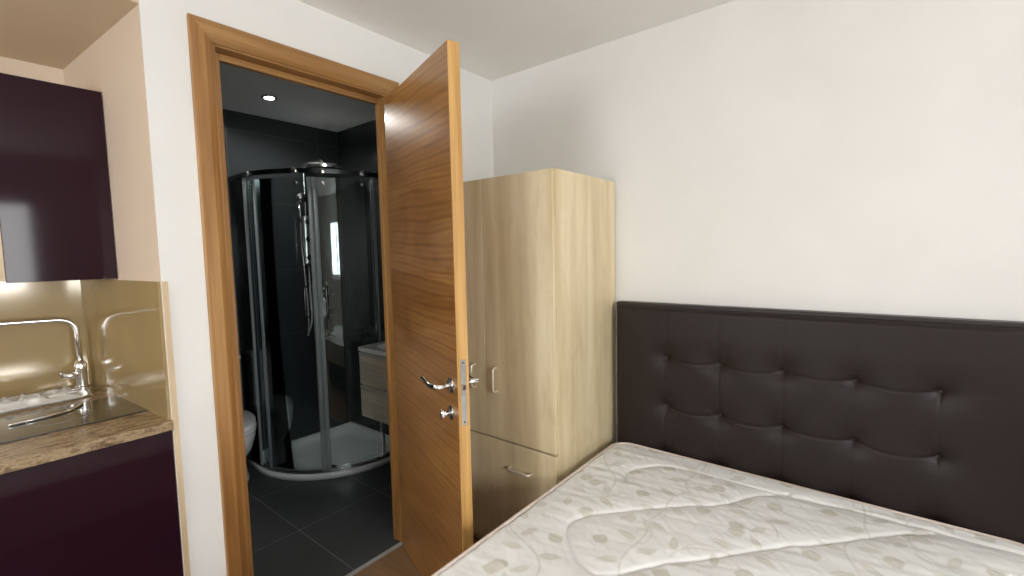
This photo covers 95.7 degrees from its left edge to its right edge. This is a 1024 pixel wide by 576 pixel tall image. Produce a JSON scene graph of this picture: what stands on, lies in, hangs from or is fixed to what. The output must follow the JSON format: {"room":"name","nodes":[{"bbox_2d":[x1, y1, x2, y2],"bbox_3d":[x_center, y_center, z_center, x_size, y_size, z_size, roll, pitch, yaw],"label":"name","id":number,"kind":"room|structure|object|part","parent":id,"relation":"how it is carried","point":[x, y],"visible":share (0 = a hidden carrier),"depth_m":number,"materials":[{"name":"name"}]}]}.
{"room":"studio apartment","nodes":[
{"label":"studio apartment","id":0,"kind":"room"},
{"bbox_2d":[0,56,63,281],"bbox_3d":[-2.586,0.288,0.854,0.100,2.072,2.840,2,6,39],"label":"wall","id":1,"kind":"structure","parent":0,"point":[10,66],"depth_m":1.72,"materials":[{"name":"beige paint"}]},
{"bbox_2d":[0,280,89,398],"bbox_3d":[-2.225,0.234,1.213,0.007,0.428,1.656,2,6,39],"label":"backsplash","id":2,"kind":"structure","parent":1,"relation":"attached to","point":[32,356],"depth_m":1.75,"materials":[{"name":"beige glass"}]},
{"bbox_2d":[0,73,116,282],"bbox_3d":[-1.618,-0.343,1.609,0.418,0.627,0.261,2,6,39],"label":"upper cabinet","id":3,"kind":"object","parent":1,"relation":"attached to","point":[56,224],"visible":1,"depth_m":1.47,"materials":[{"name":"laminate"}]},
{"bbox_2d":[0,0,138,69],"bbox_3d":[-2.338,-0.758,0.479,0.890,0.060,2.921,2,6,39],"label":"ceiling","id":4,"kind":"structure","parent":0,"point":[50,33],"depth_m":1.45,"materials":[{"name":"beige paint"}]},
{"bbox_2d":[63,4,183,575],"bbox_3d":[-1.659,0.091,1.892,1.550,2.266,0.121,2,6,39],"label":"wall","id":5,"kind":"structure","parent":0,"point":[112,66],"depth_m":1.47,"materials":[{"name":"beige paint"}]},
{"bbox_2d":[80,279,170,419],"bbox_3d":[-1.382,0.184,1.633,0.778,0.428,0.008,2,5,34],"label":"backsplash","id":6,"kind":"structure","parent":5,"relation":"attached to","point":[124,326],"depth_m":1.57,"materials":[{"name":"beige glass"}]},
{"bbox_2d":[162,281,190,575],"bbox_3d":[-1.037,0.612,1.450,0.006,1.268,0.014,2,6,39],"label":"strip","id":7,"kind":"object","parent":5,"relation":"attached to","point":[165,291],"visible":1,"depth_m":1.43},
{"bbox_2d":[222,109,350,449],"bbox_3d":[-1.767,0.003,3.071,0.100,2.266,1.586,2,6,39],"label":"wall","id":8,"kind":"structure","parent":0,"point":[252,142],"depth_m":3.30,"materials":[{"name":"black tile"}]},
{"bbox_2d":[294,160,344,335],"bbox_3d":[-1.300,-0.270,3.218,0.355,1.221,0.280,2,6,39],"label":"shower column","id":9,"kind":"structure","parent":8,"relation":"attached to","point":[300,197],"depth_m":3.25,"materials":[{"name":"silver metal"}]},
{"bbox_3d":[-1.450,-0.338,3.281,0.040,0.340,0.050,2,6,39],"label":"control panel","id":10,"kind":"part","parent":9,"relation":"part of","materials":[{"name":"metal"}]},
{"bbox_2d":[312,281,335,338],"bbox_3d":[-1.378,0.169,3.399,0.100,0.430,0.118,2,6,39],"label":"shower caddy","id":11,"kind":"object","parent":8,"relation":"attached to","point":[329,330],"visible":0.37,"depth_m":3.41,"materials":[{"name":"metal"}]},
{"bbox_2d":[323,297,325,314],"bbox_3d":[-1.377,0.132,3.395,0.038,0.133,0.048,2,6,39],"label":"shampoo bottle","id":12,"kind":"object","parent":11,"relation":"in","point":[324,300],"visible":0.5,"depth_m":3.38,"materials":[{"name":"white plastic"}]},
{"bbox_2d":[139,0,493,575],"bbox_3d":[-1.494,0.160,0.944,0.100,2.266,4.367,2,6,39],"label":"wall","id":13,"kind":"structure","parent":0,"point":[296,24],"depth_m":1.48,"materials":[{"name":"white paint"}]},
{"bbox_2d":[186,13,401,575],"bbox_3d":[-0.751,0.168,1.826,0.084,2.085,0.790,2,6,39],"label":"door frame","id":14,"kind":"structure","parent":13,"relation":"attached to","point":[210,43],"depth_m":1.55,"materials":[{"name":"brown wood"}]},
{"bbox_3d":[-0.954,0.195,1.523,0.018,2.085,0.062,2,6,39],"label":"architrave","id":15,"kind":"part","parent":14,"relation":"part of","materials":[{"name":"brown wood"}]},
{"bbox_3d":[-0.747,-0.838,1.728,0.018,0.065,0.790,2,6,39],"label":"architrave","id":16,"kind":"part","parent":14,"relation":"part of","materials":[{"name":"brown wood"}]},
{"bbox_3d":[-0.497,0.142,2.088,0.018,2.085,0.062,2,6,39],"label":"architrave","id":17,"kind":"part","parent":14,"relation":"part of","materials":[{"name":"brown wood"}]},
{"bbox_2d":[384,40,479,575],"bbox_3d":[-0.332,0.209,1.776,0.182,1.985,0.662,-4,5,-32],"label":"door","id":18,"kind":"structure","parent":14,"relation":"attached to","point":[423,128],"depth_m":1.66,"materials":[{"name":"brown wood"}]},
{"bbox_3d":[-0.257,0.318,1.558,0.063,0.032,0.115,-4,5,-32],"label":"lever handle","id":19,"kind":"part","parent":18,"relation":"part of","materials":[{"name":"silver metal"}]},
{"bbox_3d":[-0.158,0.343,1.515,0.019,0.220,0.002,-4,5,-32],"label":"lock plate","id":20,"kind":"part","parent":18,"relation":"part of","materials":[{"name":"silver metal"}]},
{"bbox_3d":[-0.157,0.311,1.622,0.063,0.032,0.115,-4,5,-32],"label":"lever handle","id":21,"kind":"part","parent":18,"relation":"part of","materials":[{"name":"silver metal"}]},
{"bbox_2d":[246,463,479,575],"bbox_3d":[-0.671,1.347,0.390,5.250,0.050,4.567,2,6,39],"label":"floor","id":22,"kind":"structure","parent":0,"point":[335,526],"depth_m":2.29,"materials":[{"name":"grey tile"}]},
{"bbox_2d":[0,430,182,575],"bbox_3d":[-1.520,0.853,1.459,0.738,0.808,0.604,2,6,39],"label":"base cabinet","id":23,"kind":"object","parent":22,"relation":"on","point":[111,510],"visible":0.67,"depth_m":1.30,"materials":[{"name":"laminate"}]},
{"bbox_2d":[0,384,173,474],"bbox_3d":[-1.893,0.472,1.008,0.798,0.029,1.721,2,6,39],"label":"countertop","id":24,"kind":"structure","parent":23,"relation":"on","point":[45,448],"depth_m":1.31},
{"bbox_2d":[0,318,89,388],"bbox_3d":[-1.755,0.256,1.646,0.085,0.285,0.369,2,6,39],"label":"tap","id":25,"kind":"object","parent":24,"relation":"on","point":[80,367],"visible":1,"depth_m":1.77,"materials":[{"name":"silver metal"}]},
{"bbox_3d":[-1.779,0.209,1.653,0.019,0.192,0.357,3,6,40],"label":"spout","id":26,"kind":"part","parent":25,"relation":"part of","materials":[{"name":"silver metal"}]},
{"bbox_2d":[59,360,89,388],"bbox_3d":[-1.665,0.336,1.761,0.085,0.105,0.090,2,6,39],"label":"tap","id":27,"kind":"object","parent":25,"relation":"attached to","point":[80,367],"depth_m":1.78,"materials":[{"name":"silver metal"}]},
{"bbox_2d":[0,387,90,413],"bbox_3d":[-1.895,0.491,1.433,0.236,0.148,0.875,2,6,39],"label":"sink","id":28,"kind":"object","parent":24,"relation":"in","point":[33,400],"visible":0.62,"depth_m":1.69,"materials":[{"name":"metal"}]},
{"bbox_2d":[0,396,147,443],"bbox_3d":[-1.492,0.418,1.385,0.297,0.005,0.596,2,6,39],"label":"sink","id":29,"kind":"object","parent":24,"relation":"in","point":[93,411],"visible":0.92,"depth_m":1.46,"materials":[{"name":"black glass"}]},
{"bbox_2d":[8,402,83,425],"bbox_3d":[-1.472,0.403,1.486,0.048,0.008,0.212,-1,4,9],"label":"rod","id":30,"kind":"object","parent":29,"relation":"on","point":[81,403],"visible":1,"depth_m":1.45,"materials":[{"name":"silver metal"}]},
{"bbox_2d":[239,355,256,481],"bbox_3d":[-1.707,0.801,2.700,0.502,0.730,0.380,2,6,39],"label":"toilet","id":31,"kind":"object","parent":22,"relation":"on","point":[249,419],"visible":0.16,"depth_m":2.67,"materials":[{"name":"white ceramic"}]},
{"bbox_3d":[-1.662,0.788,2.663,0.383,0.040,0.374,2,6,39],"label":"lid","id":32,"kind":"part","parent":31,"relation":"part of","materials":[{"name":"white ceramic"}]},
{"bbox_3d":[-1.661,0.820,2.665,0.385,0.019,0.376,2,6,39],"label":"seat","id":33,"kind":"part","parent":31,"relation":"part of","materials":[{"name":"white ceramic"}]},
{"bbox_2d":[246,421,389,480],"bbox_3d":[-1.209,1.108,3.101,0.799,0.036,0.799,2,6,39],"label":"shower tray","id":34,"kind":"object","parent":22,"relation":"on","point":[352,442],"visible":0.52,"depth_m":3.13,"materials":[{"name":"white ceramic"}]},
{"bbox_2d":[227,167,389,473],"bbox_3d":[-1.210,0.202,2.863,1.113,1.802,0.378,-2,4,-6],"label":"shower enclosure","id":35,"kind":"object","parent":34,"relation":"on","point":[276,425],"visible":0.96,"depth_m":2.79,"materials":[{"name":"clear glass"}]},
{"bbox_3d":[-1.671,0.222,2.902,0.225,1.772,0.006,2,6,39],"label":"fixed pane","id":36,"kind":"part","parent":35,"relation":"part of","materials":[{"name":"clear glass"}]},
{"bbox_3d":[-1.360,0.230,2.765,0.439,1.740,0.054,0,4,13],"label":"curved door","id":37,"kind":"part","parent":35,"relation":"part of","materials":[{"name":"clear glass"}]},
{"bbox_3d":[-1.231,-0.682,2.810,1.113,0.026,0.348,-2,4,-6],"label":"rail","id":38,"kind":"part","parent":35,"relation":"part of","materials":[{"name":"metal"}]},
{"bbox_3d":[-1.196,0.083,2.693,0.011,0.192,0.055,-2,4,-6],"label":"door pull","id":39,"kind":"part","parent":35,"relation":"part of","materials":[{"name":"metal"}]},
{"bbox_3d":[-1.193,1.093,2.946,1.113,0.012,0.348,-2,4,-6],"label":"rail","id":40,"kind":"part","parent":35,"relation":"part of","materials":[{"name":"silver metal"}]},
{"bbox_3d":[-1.085,0.079,2.716,0.011,0.192,0.055,-3,5,-18],"label":"door pull","id":41,"kind":"part","parent":35,"relation":"part of","materials":[{"name":"metal"}]},
{"bbox_3d":[-0.987,0.218,2.816,0.329,1.740,0.032,-4,5,-31],"label":"curved door","id":42,"kind":"part","parent":35,"relation":"part of","materials":[{"name":"clear glass"}]},
{"bbox_2d":[345,541,401,575],"bbox_3d":[-0.709,1.204,1.895,0.024,0.006,0.649,2,6,39],"label":"threshold","id":43,"kind":"object","parent":22,"relation":"on","point":[399,544],"visible":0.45,"depth_m":2.03,"materials":[{"name":"grey metal"}]},
{"bbox_2d":[463,168,615,539],"bbox_3d":[0.040,0.345,2.177,0.706,1.643,0.542,2,6,39],"label":"wardrobe","id":44,"kind":"object","parent":22,"relation":"on","point":[540,244],"visible":0.65,"depth_m":1.90,"materials":[{"name":"brown wood"}]},
{"bbox_3d":[-0.171,0.384,2.022,0.010,0.111,0.032,2,6,39],"label":"handle","id":45,"kind":"part","parent":44,"relation":"part of","materials":[{"name":"silver metal"}]},
{"bbox_3d":[-0.249,0.086,2.089,0.346,1.095,0.018,2,6,39],"label":"door","id":46,"kind":"part","parent":44,"relation":"part of","materials":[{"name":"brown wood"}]},
{"bbox_3d":[-0.074,0.387,1.944,0.010,0.111,0.032,2,6,39],"label":"handle","id":47,"kind":"part","parent":44,"relation":"part of","materials":[{"name":"silver metal"}]},
{"bbox_3d":[-0.093,0.882,2.038,0.702,0.476,0.018,2,6,39],"label":"drawer","id":48,"kind":"part","parent":44,"relation":"part of","materials":[{"name":"brown wood"}]},
{"bbox_3d":[0.026,0.097,1.868,0.354,1.095,0.018,2,6,39],"label":"door","id":49,"kind":"part","parent":44,"relation":"part of","materials":[{"name":"brown wood"}]},
{"bbox_3d":[0.028,0.753,1.896,0.120,0.011,0.031,2,6,39],"label":"handle","id":50,"kind":"part","parent":44,"relation":"part of","materials":[{"name":"silver metal"}]},
{"bbox_2d":[617,301,1023,543],"bbox_3d":[1.001,0.630,1.732,1.316,1.103,0.079,2,6,39],"label":"headboard","id":51,"kind":"object","parent":22,"relation":"on","point":[921,416],"visible":0.69,"depth_m":1.57,"materials":[{"name":"leather"}]},
{"bbox_3d":[0.399,1.117,1.008,1.256,0.268,1.860,2,6,39],"label":"bed","id":52,"kind":"object","parent":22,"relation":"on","visible":0},
{"bbox_2d":[431,442,1023,575],"bbox_3d":[0.397,0.875,0.971,1.302,0.217,1.892,2,6,39],"label":"mattress","id":53,"kind":"object","parent":52,"relation":"on","point":[631,509],"visible":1,"depth_m":1.38,"materials":[{"name":"white fabric"}]},
{"bbox_2d":[219,0,734,131],"bbox_3d":[-0.721,-0.967,0.213,5.250,0.060,4.567,2,6,39],"label":"ceiling","id":54,"kind":"structure","parent":0,"point":[497,39],"depth_m":1.97,"materials":[{"name":"paint"}]},
{"bbox_2d":[261,95,276,99],"bbox_3d":[-1.415,-1.107,2.697,0.088,0.009,0.088,2,6,39],"label":"recessed light","id":55,"kind":"object","parent":54,"relation":"in","point":[267,97],"visible":1,"depth_m":2.69,"materials":[{"name":"silver metal"}]},
{"bbox_2d":[337,0,1023,442],"bbox_3d":[0.743,0.031,2.003,5.150,2.266,0.100,2,6,39],"label":"wall","id":56,"kind":"structure","parent":0,"point":[855,156],"depth_m":1.68,"materials":[{"name":"white paint"}]},
{"bbox_2d":[358,341,388,424],"bbox_3d":[-0.584,0.489,2.754,0.494,0.525,0.461,2,6,39],"label":"vanity unit","id":57,"kind":"object","parent":56,"relation":"attached to","point":[372,357],"visible":0.23,"depth_m":2.66,"materials":[{"name":"grey wood"}]},
{"bbox_2d":[358,341,385,357],"bbox_3d":[-0.586,0.386,2.746,0.494,0.102,0.461,2,6,39],"label":"basin","id":58,"kind":"object","parent":57,"relation":"in","point":[374,350],"depth_m":2.67,"materials":[{"name":"white ceramic"}]},
{"bbox_3d":[-0.712,0.478,2.594,0.468,0.188,0.017,2,6,39],"label":"drawer","id":59,"kind":"part","parent":57,"relation":"part of","materials":[{"name":"grey wood"}]},
{"bbox_3d":[-0.708,0.673,2.609,0.468,0.187,0.017,2,6,39],"label":"drawer","id":60,"kind":"part","parent":57,"relation":"part of","materials":[{"name":"grey wood"}]}
]}

